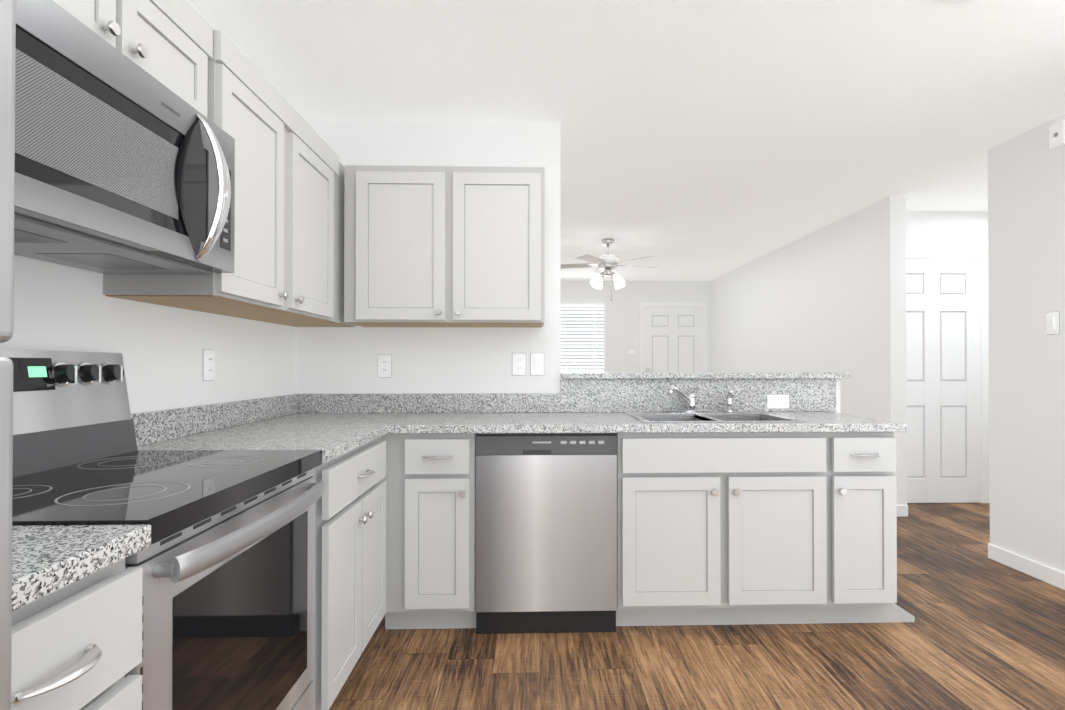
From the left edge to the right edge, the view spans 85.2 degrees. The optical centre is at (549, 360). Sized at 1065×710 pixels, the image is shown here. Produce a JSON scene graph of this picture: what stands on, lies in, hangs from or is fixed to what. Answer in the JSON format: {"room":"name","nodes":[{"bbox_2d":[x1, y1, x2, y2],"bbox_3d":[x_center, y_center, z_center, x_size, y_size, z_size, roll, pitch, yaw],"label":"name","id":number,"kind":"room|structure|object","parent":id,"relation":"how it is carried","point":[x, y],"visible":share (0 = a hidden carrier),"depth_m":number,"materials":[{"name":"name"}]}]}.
{"room":"kitchen","nodes":[
{"label":"kitchen","id":0,"kind":"room"},
{"bbox_2d":[0,255,295,413],"bbox_3d":[-1.395,-0.046,3.228,0.120,2.440,11.070,0,0,-2],"label":"wall","id":1,"kind":"structure","parent":0,"point":[60,307],"depth_m":1.89,"materials":[{"name":"paint"}]},
{"bbox_2d":[53,0,212,116],"bbox_3d":[-1.105,-0.808,1.290,0.339,0.314,0.766,0,0,-2],"label":"upper cabinet","id":2,"kind":"object","parent":1,"relation":"attached to","point":[168,44],"visible":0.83,"depth_m":1.45,"materials":[{"name":"paint"}]},
{"bbox_2d":[14,0,234,274],"bbox_3d":[-1.051,-0.447,1.289,0.447,0.396,0.762,0,0,-2],"label":"over-the-range microwave","id":3,"kind":"object","parent":2,"relation":"attached to","point":[124,164],"visible":0.98,"depth_m":1.21,"materials":[{"name":"metal"}]},
{"bbox_2d":[203,349,214,380],"bbox_3d":[-1.300,0.016,2.215,0.009,0.120,0.075,0,0,-2],"label":"electrical outlet","id":4,"kind":"object","parent":1,"relation":"attached to","point":[208,365],"visible":1,"depth_m":2.21,"materials":[{"name":"white plastic"}]},
{"bbox_2d":[103,30,342,325],"bbox_3d":[-1.135,-0.574,2.190,0.334,0.770,1.028,0,0,-2],"label":"upper cabinet","id":5,"kind":"object","parent":1,"relation":"attached to","point":[289,219],"depth_m":2.02,"materials":[{"name":"paint"}]},
{"bbox_2d":[293,166,355,326],"bbox_3d":[-1.156,-0.569,2.874,0.334,0.770,0.341,0,0,-2],"label":"upper cabinet","id":6,"kind":"object","parent":1,"relation":"attached to","point":[345,324],"depth_m":2.84,"materials":[{"name":"paint"}]},
{"bbox_2d":[296,120,839,412],"bbox_3d":[0.118,-0.047,3.139,2.900,2.440,0.120,0,0,-2],"label":"wall","id":7,"kind":"structure","parent":0,"point":[426,360],"depth_m":3.06,"materials":[{"name":"paint"}]},
{"bbox_2d":[377,355,391,376],"bbox_3d":[-0.866,0.027,3.044,0.075,0.120,0.009,0,0,-2],"label":"electrical outlet","id":8,"kind":"object","parent":7,"relation":"attached to","point":[384,365],"visible":1,"depth_m":3.04,"materials":[{"name":"white plastic"}]},
{"bbox_2d":[344,165,544,326],"bbox_3d":[-0.501,-0.554,2.888,0.950,0.750,0.346,0,0,-2],"label":"upper cabinet","id":9,"kind":"object","parent":7,"relation":"attached to","point":[444,246],"visible":1,"depth_m":2.75,"materials":[{"name":"paint"}]},
{"bbox_2d":[512,353,525,375],"bbox_3d":[-0.160,0.017,3.065,0.075,0.120,0.009,0,0,-2],"label":"electrical outlet","id":10,"kind":"object","parent":7,"relation":"attached to","point":[518,364],"visible":1,"depth_m":3.06,"materials":[{"name":"white plastic"}]},
{"bbox_2d":[530,353,543,375],"bbox_3d":[-0.064,0.017,3.064,0.075,0.120,0.016,0,0,-2],"label":"light switch","id":11,"kind":"object","parent":7,"relation":"attached to","point":[536,364],"visible":1,"depth_m":3.07,"materials":[{"name":"white plastic"}]},
{"bbox_2d":[561,372,849,378],"bbox_3d":[0.831,0.081,3.235,1.530,0.030,0.367,0,0,-2],"label":"bar","id":12,"kind":"object","parent":7,"relation":"on","point":[695,375],"visible":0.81,"depth_m":3.06,"materials":[{"name":"stone"}]},
{"bbox_2d":[767,395,788,407],"bbox_3d":[1.220,0.217,3.085,0.120,0.075,0.009,0,0,-2],"label":"outlet","id":13,"kind":"object","parent":7,"relation":"attached to","point":[777,401],"visible":1,"depth_m":3.08,"materials":[{"name":"white plastic"}]},
{"bbox_2d":[187,0,1064,280],"bbox_3d":[1.798,-1.296,3.333,6.510,0.060,11.310,0,0,-2],"label":"ceiling","id":14,"kind":"structure","parent":0,"point":[705,140],"depth_m":2.73,"materials":[{"name":"paint"}]},
{"bbox_2d":[561,238,657,300],"bbox_3d":[0.600,-0.932,5.990,1.108,0.630,1.066,0,0,-2],"label":"ceiling fan","id":15,"kind":"object","parent":14,"relation":"hanging from","point":[607,263],"visible":1,"depth_m":5.89,"materials":[{"name":"silver metal"}]},
{"bbox_2d":[939,0,972,3],"bbox_3d":[1.425,-1.270,1.956,0.190,0.012,0.190,0,0,-2],"label":"recessed light","id":16,"kind":"object","parent":14,"relation":"in","point":[953,1],"visible":0.91,"depth_m":2.03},
{"bbox_2d":[561,280,709,371],"bbox_3d":[1.631,-0.006,8.916,6.510,2.440,0.120,0,0,-2],"label":"wall","id":17,"kind":"structure","parent":0,"point":[622,322],"depth_m":8.85,"materials":[{"name":"paint"}]},
{"bbox_2d":[561,303,605,371],"bbox_3d":[0.379,-0.282,8.796,1.020,1.210,0.050,0,0,-2],"label":"window","id":18,"kind":"structure","parent":17,"relation":"in","point":[583,337],"depth_m":8.80,"materials":[{"name":"white plastic"}]},
{"bbox_2d":[628,350,635,353],"bbox_3d":[1.258,-0.136,8.838,0.120,0.075,0.016,0,0,-2],"label":"light switch","id":19,"kind":"object","parent":17,"relation":"attached to","point":[631,351],"visible":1,"depth_m":8.84,"materials":[{"name":"white plastic"}]},
{"bbox_2d":[639,303,706,371],"bbox_3d":[1.894,0.167,8.811,1.036,2.093,0.099,0,0,-2],"label":"entry door","id":20,"kind":"structure","parent":17,"relation":"in","point":[672,339],"depth_m":8.84,"materials":[{"name":"white wood"}]},
{"bbox_2d":[329,503,1064,709],"bbox_3d":[1.798,1.204,3.315,6.510,0.060,11.310,0,0,-2],"label":"floor","id":21,"kind":"structure","parent":0,"point":[983,631],"depth_m":2.27,"materials":[{"name":"brown wood"}]},
{"bbox_2d":[0,0,15,709],"bbox_3d":[-0.816,0.271,0.062,0.784,1.760,0.910,0,0,-2],"label":"refrigerator","id":22,"kind":"object","parent":21,"relation":"on","point":[7,88],"visible":1,"depth_m":0.52,"materials":[{"name":"grey metal"}]},
{"bbox_2d":[11,559,142,709],"bbox_3d":[-0.918,0.723,0.711,0.680,0.864,0.373,0,0,-2],"label":"base cabinet","id":23,"kind":"object","parent":21,"relation":"on","point":[76,645],"visible":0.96,"depth_m":0.77,"materials":[{"name":"paint"}]},
{"bbox_2d":[12,525,150,611],"bbox_3d":[-0.939,0.223,0.714,0.638,0.135,0.377,0,0,-2],"label":"countertop","id":24,"kind":"structure","parent":23,"relation":"on","point":[47,560],"depth_m":0.79,"materials":[{"name":"stone"}]},
{"bbox_2d":[0,349,324,709],"bbox_3d":[-0.928,0.567,1.287,0.669,1.185,0.764,0,0,-2],"label":"range","id":25,"kind":"object","parent":21,"relation":"on","point":[225,560],"visible":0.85,"depth_m":1.29,"materials":[{"name":"metal"}]},
{"bbox_2d":[313,437,385,709],"bbox_3d":[-0.958,0.733,2.056,0.680,0.864,0.765,0,0,-2],"label":"base cabinet","id":26,"kind":"object","parent":21,"relation":"on","point":[350,557],"visible":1,"depth_m":1.90,"materials":[{"name":"paint"}]},
{"bbox_2d":[381,433,475,628],"bbox_3d":[-0.523,0.738,2.733,0.395,0.864,0.638,0,0,-2],"label":"base cabinet","id":27,"kind":"object","parent":21,"relation":"on","point":[430,479],"depth_m":2.42,"materials":[{"name":"paint"}]},
{"bbox_2d":[131,399,394,462],"bbox_3d":[-0.967,0.232,2.020,0.660,0.135,0.690,0,0,-2],"label":"countertop","id":28,"kind":"structure","parent":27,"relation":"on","point":[332,426],"depth_m":2.18,"materials":[{"name":"stone"}]},
{"bbox_2d":[258,379,907,433],"bbox_3d":[0.114,0.198,2.736,2.864,0.213,0.677,0,0,-2],"label":"countertop","id":29,"kind":"structure","parent":27,"relation":"on","point":[582,405],"depth_m":3.04,"materials":[{"name":"stone"}]},
{"bbox_2d":[667,385,715,412],"bbox_3d":[0.725,0.195,2.952,0.268,0.143,0.161,0,0,-2],"label":"faucet","id":30,"kind":"object","parent":29,"relation":"on","point":[690,399],"visible":1,"depth_m":2.98,"materials":[{"name":"silver metal"}]},
{"bbox_2d":[624,411,805,422],"bbox_3d":[0.759,0.363,2.788,0.714,0.194,0.542,0,0,-2],"label":"sink","id":31,"kind":"object","parent":29,"relation":"in","point":[668,417],"visible":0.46,"depth_m":2.94,"materials":[{"name":"metal"}]},
{"bbox_2d":[725,388,733,412],"bbox_3d":[0.938,0.204,3.006,0.044,0.127,0.054,0,0,-2],"label":"sprayer","id":32,"kind":"object","parent":31,"relation":"on","point":[729,398],"visible":1,"depth_m":3.00,"materials":[{"name":"silver metal"}]},
{"bbox_2d":[475,433,616,633],"bbox_3d":[-0.020,0.740,2.745,0.600,0.860,0.584,0,0,-2],"label":"dishwasher","id":33,"kind":"object","parent":21,"relation":"on","point":[546,532],"visible":0.96,"depth_m":2.46,"materials":[{"name":"metal"}]},
{"bbox_2d":[753,432,904,623],"bbox_3d":[1.303,0.738,2.787,0.373,0.864,0.638,0,0,-2],"label":"base cabinet","id":34,"kind":"object","parent":21,"relation":"on","point":[756,528],"depth_m":2.47,"materials":[{"name":"paint"}]},
{"bbox_2d":[710,114,1064,572],"bbox_3d":[2.696,-0.046,3.351,0.125,2.440,11.070,0,0,-2],"label":"wall","id":35,"kind":"structure","parent":0,"point":[830,298],"depth_m":4.42,"materials":[{"name":"paint"}]},
{"bbox_2d":[988,543,1064,589],"bbox_3d":[2.708,1.112,0.639,0.017,0.085,5.664,0,0,-2],"label":"baseboard","id":36,"kind":"structure","parent":35,"relation":"attached to","point":[1045,573],"depth_m":3.18,"materials":[{"name":"white wood"}]},
{"bbox_2d":[1046,311,1059,334],"bbox_3d":[2.635,-0.198,3.035,0.016,0.120,0.075,0,0,-2],"label":"light switch","id":37,"kind":"object","parent":35,"relation":"attached to","point":[1052,323],"visible":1,"depth_m":3.03,"materials":[{"name":"white plastic"}]},
{"bbox_2d":[1049,120,1064,148],"bbox_3d":[2.630,-1.168,2.992,0.028,0.120,0.080,0,0,-2],"label":"smoke detector","id":38,"kind":"object","parent":35,"relation":"attached to","point":[1056,135],"visible":0.98,"depth_m":2.99,"materials":[{"name":"white plastic"}]},
{"bbox_2d":[906,211,988,502],"bbox_3d":[3.799,-0.034,4.915,2.175,2.440,0.120,0,0,-2],"label":"wall","id":39,"kind":"structure","parent":0,"point":[946,231],"depth_m":4.85,"materials":[{"name":"paint"}]},
{"bbox_2d":[906,252,988,502],"bbox_3d":[3.185,0.138,4.784,0.946,2.093,0.099,0,0,-2],"label":"hall door","id":40,"kind":"structure","parent":39,"relation":"in","point":[947,366],"depth_m":4.82,"materials":[{"name":"white wood"}]},
{"bbox_2d":[988,143,1005,549],"bbox_3d":[3.781,-0.045,3.438,2.300,2.440,0.120,0,0,-2],"label":"wall","id":41,"kind":"structure","parent":0,"point":[997,418],"depth_m":3.41,"materials":[{"name":"paint"}]}
]}

